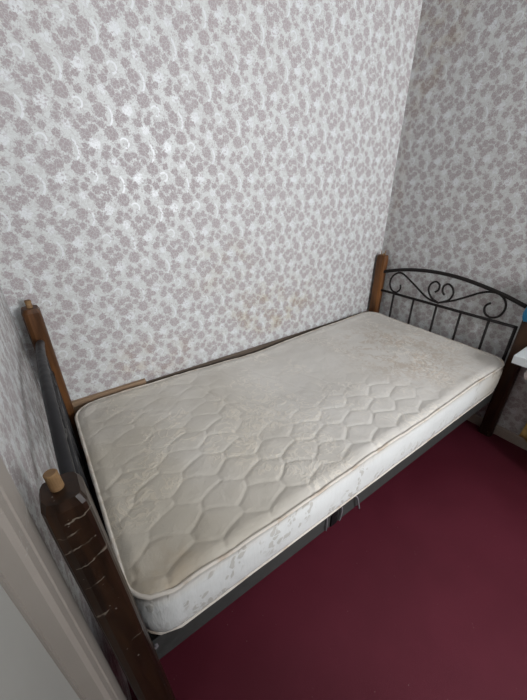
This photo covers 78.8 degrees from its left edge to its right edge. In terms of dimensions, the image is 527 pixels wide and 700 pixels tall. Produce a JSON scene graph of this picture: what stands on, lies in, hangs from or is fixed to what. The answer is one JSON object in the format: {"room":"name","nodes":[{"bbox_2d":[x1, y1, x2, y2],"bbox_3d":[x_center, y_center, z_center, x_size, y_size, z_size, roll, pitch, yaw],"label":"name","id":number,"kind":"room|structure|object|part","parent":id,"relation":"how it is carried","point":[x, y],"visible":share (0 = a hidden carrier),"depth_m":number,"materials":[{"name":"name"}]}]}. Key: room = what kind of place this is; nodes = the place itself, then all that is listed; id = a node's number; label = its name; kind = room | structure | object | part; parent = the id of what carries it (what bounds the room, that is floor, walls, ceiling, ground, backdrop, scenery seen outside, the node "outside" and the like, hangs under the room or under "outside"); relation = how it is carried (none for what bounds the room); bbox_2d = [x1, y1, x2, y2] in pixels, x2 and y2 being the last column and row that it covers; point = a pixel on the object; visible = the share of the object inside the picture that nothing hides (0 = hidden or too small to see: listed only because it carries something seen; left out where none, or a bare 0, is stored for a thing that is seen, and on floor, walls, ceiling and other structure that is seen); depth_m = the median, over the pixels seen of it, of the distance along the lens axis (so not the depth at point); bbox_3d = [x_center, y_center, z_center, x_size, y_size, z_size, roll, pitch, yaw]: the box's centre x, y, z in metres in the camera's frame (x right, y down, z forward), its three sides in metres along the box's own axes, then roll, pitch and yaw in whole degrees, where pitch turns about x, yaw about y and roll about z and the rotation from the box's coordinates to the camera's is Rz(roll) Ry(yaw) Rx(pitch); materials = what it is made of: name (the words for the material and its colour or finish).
{"room":"bedroom","nodes":[
{"label":"bedroom","id":0,"kind":"room"},
{"bbox_2d":[0,285,131,699],"bbox_3d":[0.014,0.163,-0.256,0.120,2.550,3.200,-18,33,-31],"label":"wall","id":1,"kind":"structure","parent":0,"point":[27,452],"depth_m":0.68,"materials":[{"name":"paper"}]},
{"bbox_2d":[0,584,79,699],"bbox_3d":[-0.056,0.332,-0.004,0.043,2.002,0.809,-18,33,-31],"label":"door","id":2,"kind":"structure","parent":1,"relation":"in","point":[27,670],"depth_m":0.33,"materials":[{"name":"grey paint"}]},
{"bbox_2d":[0,457,126,699],"bbox_3d":[-0.059,0.290,-0.002,0.073,2.090,0.995,-18,33,-31],"label":"trim","id":3,"kind":"structure","parent":1,"relation":"attached to","point":[30,576],"depth_m":0.41,"materials":[{"name":"beige paint"}]},
{"bbox_2d":[0,0,422,400],"bbox_3d":[-0.071,-0.752,1.499,2.280,2.550,0.120,-18,33,-31],"label":"wall","id":4,"kind":"structure","parent":0,"point":[184,184],"depth_m":1.29,"materials":[{"name":"paper"}]},
{"bbox_2d":[71,378,145,413],"bbox_3d":[-0.702,0.238,1.410,0.383,0.120,0.018,-18,33,-31],"label":"trim","id":5,"kind":"structure","parent":4,"relation":"attached to","point":[77,404],"depth_m":1.39,"materials":[{"name":"brown wood"}]},
{"bbox_2d":[146,310,368,383],"bbox_3d":[0.125,-0.030,1.942,1.653,0.100,0.008,-18,33,-31],"label":"trim","id":6,"kind":"structure","parent":4,"relation":"attached to","point":[269,344],"depth_m":1.77,"materials":[{"name":"dark brown wood"}]},
{"bbox_2d":[97,420,526,699],"bbox_3d":[0.852,1.069,0.868,2.410,0.100,3.470,-18,33,-31],"label":"floor","id":7,"kind":"structure","parent":0,"point":[418,591],"depth_m":1.11,"materials":[{"name":"red carpet"}]},
{"bbox_2d":[21,250,526,699],"bbox_3d":[0.249,0.161,1.471,1.991,0.955,0.953,-18,33,-31],"label":"frame","id":8,"kind":"object","parent":7,"relation":"on","point":[69,505],"visible":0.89,"depth_m":0.74,"materials":[{"name":"brown wood"}]},
{"bbox_3d":[-0.794,0.267,1.304,0.056,0.927,0.062,-18,33,-31],"label":"post","id":9,"kind":"part","parent":8,"relation":"part of","materials":[{"name":"brown wood"}]},
{"bbox_3d":[-0.547,0.324,0.938,0.026,0.602,0.849,-18,33,-31],"label":"footboard","id":10,"kind":"part","parent":8,"relation":"part of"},
{"bbox_3d":[-0.271,0.599,0.664,0.078,0.927,0.062,-18,33,-31],"label":"post","id":11,"kind":"part","parent":8,"relation":"part of","materials":[{"name":"brown wood"}]},
{"bbox_2d":[75,312,504,634],"bbox_3d":[0.242,0.211,1.505,1.894,0.180,0.888,-18,33,-31],"label":"mattress","id":12,"kind":"object","parent":8,"relation":"on","point":[201,477],"visible":1,"depth_m":1.14,"materials":[{"name":"beige fabric"}]},
{"bbox_3d":[0.482,0.489,1.287,1.890,0.100,0.034,-18,33,-31],"label":"rail","id":13,"kind":"part","parent":8,"relation":"part of","materials":[{"name":"black metal"}]},
{"bbox_3d":[0.785,-0.234,2.308,0.044,0.880,0.066,-18,33,-31],"label":"post","id":14,"kind":"part","parent":8,"relation":"part of","materials":[{"name":"brown wood"}]},
{"bbox_3d":[1.031,-0.187,1.945,0.026,0.570,0.836,-18,33,-31],"label":"headboard","id":15,"kind":"part","parent":8,"relation":"part of","materials":[{"name":"black metal"}]},
{"bbox_3d":[1.295,0.095,1.674,0.044,0.880,0.066,-18,33,-31],"label":"post","id":16,"kind":"part","parent":8,"relation":"part of","materials":[{"name":"brown wood"}]},
{"bbox_2d":[522,308,526,321],"bbox_3d":[1.260,-0.210,1.476,0.058,0.188,0.073,-1,28,-1],"label":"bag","id":17,"kind":"object","parent":8,"relation":"hanging from","point":[524,316],"visible":1,"depth_m":1.52,"materials":[{"name":"blue plastic"}]},
{"bbox_2d":[511,347,526,379],"bbox_3d":[1.484,0.415,1.362,0.239,0.600,0.840,-18,33,-31],"label":"side table","id":18,"kind":"object","parent":7,"relation":"on","point":[520,358],"visible":1,"depth_m":1.47,"materials":[{"name":"white"}]},
{"bbox_2d":[519,424,526,441],"bbox_3d":[1.442,0.306,1.588,0.021,0.525,0.170,-18,33,-31],"label":"cloth","id":19,"kind":"object","parent":18,"relation":"hanging from","point":[523,433],"visible":1,"depth_m":1.73,"materials":[{"name":"fabric"}]},
{"bbox_2d":[379,0,526,434],"bbox_3d":[1.772,-0.421,0.855,0.120,2.550,3.200,-18,33,-31],"label":"wall","id":20,"kind":"structure","parent":0,"point":[458,204],"depth_m":1.66,"materials":[{"name":"paper"}]},
{"bbox_2d":[467,413,526,450],"bbox_3d":[1.719,0.701,1.395,0.016,0.062,3.198,-18,33,-31],"label":"baseboard","id":21,"kind":"structure","parent":20,"relation":"attached to","point":[506,434],"depth_m":1.81,"materials":[{"name":"brown wood"}]}
]}

